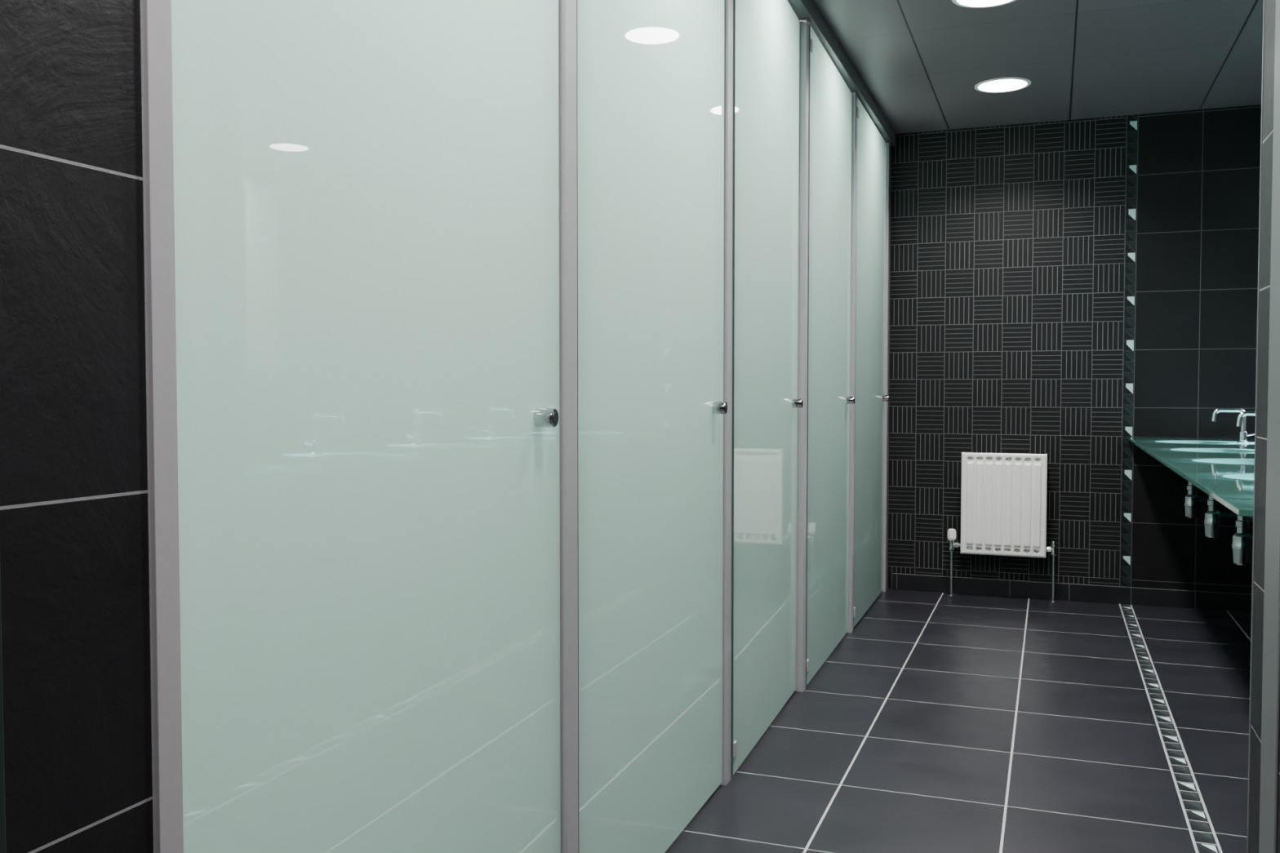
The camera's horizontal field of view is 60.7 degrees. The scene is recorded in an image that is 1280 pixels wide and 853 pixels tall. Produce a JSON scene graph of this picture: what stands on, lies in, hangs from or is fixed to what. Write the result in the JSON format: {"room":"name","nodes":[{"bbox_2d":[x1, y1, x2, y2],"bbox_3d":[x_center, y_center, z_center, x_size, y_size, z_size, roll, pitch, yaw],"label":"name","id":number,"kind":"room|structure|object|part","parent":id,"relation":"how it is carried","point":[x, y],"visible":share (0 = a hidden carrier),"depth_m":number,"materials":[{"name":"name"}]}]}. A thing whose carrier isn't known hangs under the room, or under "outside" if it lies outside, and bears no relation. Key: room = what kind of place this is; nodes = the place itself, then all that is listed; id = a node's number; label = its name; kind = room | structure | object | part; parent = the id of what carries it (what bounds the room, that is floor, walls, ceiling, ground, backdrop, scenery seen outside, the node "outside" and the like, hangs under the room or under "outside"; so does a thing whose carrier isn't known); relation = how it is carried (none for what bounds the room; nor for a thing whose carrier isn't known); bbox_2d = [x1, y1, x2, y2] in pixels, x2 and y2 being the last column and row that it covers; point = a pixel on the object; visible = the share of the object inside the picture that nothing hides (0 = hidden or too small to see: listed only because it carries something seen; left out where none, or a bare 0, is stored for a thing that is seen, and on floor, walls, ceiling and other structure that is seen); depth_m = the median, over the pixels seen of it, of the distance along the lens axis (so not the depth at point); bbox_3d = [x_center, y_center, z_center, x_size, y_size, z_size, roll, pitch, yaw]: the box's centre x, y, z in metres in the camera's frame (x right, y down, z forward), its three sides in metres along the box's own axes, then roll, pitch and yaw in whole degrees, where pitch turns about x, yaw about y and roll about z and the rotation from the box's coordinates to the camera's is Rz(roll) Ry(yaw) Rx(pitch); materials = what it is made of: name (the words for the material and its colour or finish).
{"room":"public restroom","nodes":[
{"label":"public restroom","id":0,"kind":"room"},
{"bbox_2d":[0,0,154,852],"bbox_3d":[-0.882,-0.141,0.060,0.103,2.477,2.100,1,2,21],"label":"wall","id":1,"kind":"structure","parent":0,"point":[75,545],"depth_m":0.95,"materials":[{"name":"tile"}]},
{"bbox_2d":[0,566,6,852],"bbox_3d":[-0.550,-0.166,0.782,0.010,2.477,0.186,1,2,21],"label":"trim","id":2,"kind":"structure","parent":1,"relation":"attached to","point":[2,808],"depth_m":0.88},
{"bbox_2d":[664,588,1251,852],"bbox_3d":[0.270,1.064,2.485,3.580,0.100,7.570,1,2,21],"label":"floor","id":3,"kind":"structure","parent":0,"point":[942,722],"depth_m":3.39,"materials":[{"name":"tile"}]},
{"bbox_2d":[141,0,183,852],"bbox_3d":[-0.498,-0.142,1.063,0.105,2.411,0.046,1,2,21],"label":"post","id":4,"kind":"object","parent":3,"relation":"on","point":[156,15],"visible":0.31,"depth_m":1.04,"materials":[{"name":"metal"}]},
{"bbox_2d":[171,0,560,852],"bbox_3d":[-0.303,-0.162,1.529,0.046,2.393,0.988,1,2,20],"label":"door","id":5,"kind":"structure","parent":4,"relation":"attached to","point":[366,192],"depth_m":1.43,"materials":[{"name":"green glass"}]},
{"bbox_3d":[-0.164,-0.015,1.908,0.034,0.033,0.033,1,2,20],"label":"knob","id":6,"kind":"part","parent":5,"relation":"part of","materials":[{"name":"silver metal"}]},
{"bbox_2d":[558,0,577,852],"bbox_3d":[-0.155,-0.176,2.033,0.063,2.411,0.080,1,2,21],"label":"post","id":7,"kind":"object","parent":3,"relation":"on","point":[567,42],"visible":0.38,"depth_m":2.02,"materials":[{"name":"metal"}]},
{"bbox_2d":[576,0,727,852],"bbox_3d":[0.068,-0.196,2.512,0.046,2.393,0.999,1,2,20],"label":"door","id":8,"kind":"structure","parent":7,"relation":"attached to","point":[651,407],"depth_m":2.43,"materials":[{"name":"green glass"}]},
{"bbox_3d":[0.211,-0.050,2.896,0.034,0.033,0.033,1,2,20],"label":"knob","id":9,"kind":"part","parent":8,"relation":"part of","materials":[{"name":"silver metal"}]},
{"bbox_2d":[720,0,733,785],"bbox_3d":[0.218,-0.210,3.021,0.063,2.411,0.080,1,2,21],"label":"post","id":10,"kind":"object","parent":3,"relation":"on","point":[728,4],"visible":0.39,"depth_m":3.00,"materials":[{"name":"metal"}]},
{"bbox_2d":[730,0,803,775],"bbox_3d":[0.426,-0.229,3.474,0.046,2.393,0.938,1,2,19],"label":"door","id":11,"kind":"structure","parent":10,"relation":"attached to","point":[766,402],"depth_m":3.40,"materials":[{"name":"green glass"}]},
{"bbox_3d":[0.552,-0.082,3.831,0.034,0.033,0.033,1,2,19],"label":"knob","id":12,"kind":"part","parent":11,"relation":"part of","materials":[{"name":"silver metal"}]},
{"bbox_2d":[795,18,808,692],"bbox_3d":[0.569,-0.243,3.953,0.063,2.411,0.080,1,2,21],"label":"post","id":13,"kind":"object","parent":3,"relation":"on","point":[804,24],"visible":0.48,"depth_m":3.93,"materials":[{"name":"metal"}]},
{"bbox_2d":[805,24,854,685],"bbox_3d":[0.786,-0.262,4.416,0.045,2.393,0.965,1,2,20],"label":"door","id":14,"kind":"structure","parent":13,"relation":"attached to","point":[829,400],"depth_m":4.34,"materials":[{"name":"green glass"}]},
{"bbox_3d":[0.921,-0.115,4.785,0.034,0.033,0.033,1,2,20],"label":"knob","id":15,"kind":"part","parent":14,"relation":"part of","materials":[{"name":"silver metal"}]},
{"bbox_2d":[847,92,857,633],"bbox_3d":[0.930,-0.276,4.909,0.063,2.411,0.080,1,2,21],"label":"post","id":16,"kind":"object","parent":3,"relation":"on","point":[854,94],"visible":0.4,"depth_m":4.88,"materials":[{"name":"metal"}]},
{"bbox_2d":[853,97,888,628],"bbox_3d":[1.153,-0.296,5.391,0.046,2.393,1.004,1,2,20],"label":"door","id":17,"kind":"structure","parent":16,"relation":"attached to","point":[870,397],"depth_m":5.34,"materials":[{"name":"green glass"}]},
{"bbox_3d":[1.297,-0.150,5.777,0.034,0.033,0.033,1,2,20],"label":"knob","id":18,"kind":"part","parent":17,"relation":"part of","materials":[{"name":"silver metal"}]},
{"bbox_2d":[881,142,889,591],"bbox_3d":[1.304,-0.311,5.902,0.063,2.411,0.080,1,2,21],"label":"post","id":19,"kind":"object","parent":3,"relation":"on","point":[887,202],"visible":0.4,"depth_m":5.88,"materials":[{"name":"metal"}]},
{"bbox_2d":[812,0,1263,133],"bbox_3d":[0.270,-1.511,2.396,3.580,0.100,7.570,1,2,21],"label":"ceiling","id":20,"kind":"structure","parent":0,"point":[922,62],"depth_m":4.55,"materials":[{"name":"grey paint"}]},
{"bbox_2d":[787,0,895,146],"bbox_3d":[0.420,-1.466,3.458,0.063,0.065,5.280,1,2,21],"label":"trim","id":21,"kind":"structure","parent":20,"relation":"attached to","point":[803,9],"depth_m":4.47,"materials":[{"name":"metal"}]},
{"bbox_2d":[951,0,1015,8],"bbox_3d":[1.218,-1.508,3.829,0.244,0.005,0.244,1,2,21],"label":"recessed light","id":22,"kind":"object","parent":20,"relation":"in","point":[966,3],"visible":1,"depth_m":3.90,"materials":[{"name":"white plastic"}]},
{"bbox_2d":[956,0,1010,6],"bbox_3d":[1.218,-1.509,3.829,0.212,0.002,0.212,1,2,21],"label":"diffuser","id":23,"kind":"object","parent":22,"relation":"attached to","point":[960,2],"depth_m":3.90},
{"bbox_2d":[974,77,1031,93],"bbox_3d":[1.645,-1.548,4.961,0.244,0.005,0.244,1,2,21],"label":"recessed light","id":24,"kind":"object","parent":20,"relation":"in","point":[1001,84],"visible":1,"depth_m":4.95,"materials":[{"name":"white plastic"}]},
{"bbox_2d":[977,79,1026,91],"bbox_3d":[1.645,-1.548,4.961,0.212,0.002,0.212,1,2,21],"label":"diffuser","id":25,"kind":"object","parent":24,"relation":"attached to","point":[991,85],"depth_m":4.96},
{"bbox_2d":[886,104,1261,594],"bbox_3d":[1.587,-0.345,5.934,3.580,2.477,0.100,1,2,21],"label":"wall","id":26,"kind":"structure","parent":0,"point":[1066,291],"depth_m":5.63,"materials":[{"name":"tile"}]},
{"bbox_2d":[947,452,1057,603],"bbox_3d":[1.895,0.519,5.723,0.547,0.765,0.131,1,2,21],"label":"radiator","id":27,"kind":"object","parent":26,"relation":"attached to","point":[1003,495],"visible":1,"depth_m":5.66,"materials":[{"name":"white metal"}]},
{"bbox_3d":[1.897,0.403,5.706,0.417,0.527,0.086,1,2,21],"label":"casing","id":28,"kind":"part","parent":27,"relation":"part of","materials":[{"name":"white metal"}]},
{"bbox_3d":[1.884,0.405,5.670,0.421,0.533,0.031,1,2,21],"label":"panel","id":29,"kind":"part","parent":27,"relation":"part of","materials":[{"name":"white metal"}]},
{"bbox_2d":[892,573,1251,612],"bbox_3d":[2.266,0.860,5.660,1.887,0.088,0.012,1,2,21],"label":"baseboard","id":30,"kind":"structure","parent":26,"relation":"attached to","point":[963,585],"depth_m":5.65,"materials":[{"name":"tile"}]},
{"bbox_2d":[1248,0,1279,852],"bbox_3d":[0.943,-0.148,0.278,0.795,2.477,3.795,1,2,21],"label":"wall pier","id":31,"kind":"object","parent":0,"point":[1270,5],"depth_m":2.14,"materials":[{"name":"stone"}]},
{"bbox_2d":[1246,0,1265,852],"bbox_3d":[1.242,-0.215,2.191,0.008,2.477,0.007,1,2,21],"label":"trim","id":32,"kind":"structure","parent":31,"relation":"attached to","point":[1264,5],"depth_m":2.20,"materials":[{"name":"grey metal"}]},
{"bbox_2d":[1258,0,1279,852],"bbox_3d":[1.159,-0.208,1.986,0.005,2.477,0.145,1,2,21],"label":"trim","id":33,"kind":"structure","parent":31,"relation":"attached to","point":[1271,633],"depth_m":2.00,"materials":[{"name":"grey metal"}]},
{"bbox_3d":[2.568,-0.264,3.602,0.100,2.477,3.575,1,2,21],"label":"wall","id":34,"kind":"structure","parent":0,"visible":0},
{"bbox_2d":[1126,436,1254,516],"bbox_3d":[2.183,0.121,3.762,0.722,0.015,3.571,1,2,21],"label":"countertop","id":35,"kind":"structure","parent":34,"relation":"attached to","point":[1237,495],"depth_m":3.42,"materials":[{"name":"green glass"}]},
{"bbox_2d":[1151,440,1234,518],"bbox_3d":[2.658,0.244,4.920,0.646,0.345,0.334,1,2,21],"label":"washbasin","id":36,"kind":"object","parent":35,"relation":"in","point":[1192,500],"visible":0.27,"depth_m":4.96,"materials":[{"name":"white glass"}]},
{"bbox_3d":[2.512,0.133,4.971,0.334,0.127,0.334,1,2,21],"label":"bowl","id":37,"kind":"part","parent":36,"relation":"part of","materials":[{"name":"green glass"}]},
{"bbox_2d":[1167,448,1254,537],"bbox_3d":[2.407,0.267,4.256,0.646,0.345,0.334,1,2,21],"label":"washbasin","id":38,"kind":"object","parent":35,"relation":"in","point":[1213,520],"visible":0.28,"depth_m":4.30,"materials":[{"name":"silver metal"}]},
{"bbox_3d":[2.261,0.156,4.307,0.334,0.127,0.334,1,2,21],"label":"bowl","id":39,"kind":"part","parent":38,"relation":"part of","materials":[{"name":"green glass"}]},
{"bbox_2d":[1187,457,1254,565],"bbox_3d":[2.157,0.290,3.592,0.646,0.345,0.334,1,2,21],"label":"washbasin","id":40,"kind":"object","parent":35,"relation":"in","point":[1242,540],"visible":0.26,"depth_m":3.63,"materials":[{"name":"silver metal"}]},
{"bbox_3d":[2.011,0.179,3.643,0.334,0.127,0.334,1,2,21],"label":"bowl","id":41,"kind":"part","parent":40,"relation":"part of","materials":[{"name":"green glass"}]},
{"bbox_2d":[1211,407,1254,443],"bbox_3d":[2.664,-0.005,4.908,0.179,0.158,0.048,1,2,21],"label":"tap","id":42,"kind":"object","parent":35,"relation":"on","point":[1243,435],"visible":0.87,"depth_m":4.89,"materials":[{"name":"silver metal"}]},
{"bbox_3d":[2.646,-0.010,4.915,0.138,0.149,0.020,1,2,21],"label":"spout","id":43,"kind":"part","parent":42,"relation":"part of","materials":[{"name":"silver metal"}]},
{"bbox_3d":[2.717,0.042,4.890,0.067,0.040,0.032,1,2,21],"label":"lever","id":44,"kind":"part","parent":42,"relation":"part of","materials":[{"name":"silver metal"}]},
{"bbox_2d":[1217,472,1253,518],"bbox_3d":[1.907,0.313,2.928,0.646,0.345,0.334,1,2,21],"label":"washbasin","id":45,"kind":"object","parent":35,"relation":"in","point":[1247,476],"visible":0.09,"depth_m":3.12,"materials":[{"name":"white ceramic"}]},
{"bbox_2d":[1235,410,1255,426],"bbox_3d":[2.414,0.018,4.244,0.179,0.158,0.048,1,2,21],"label":"tap","id":46,"kind":"object","parent":35,"relation":"on","point":[1239,420],"visible":0.28,"depth_m":4.26,"materials":[{"name":"silver metal"}]}
]}

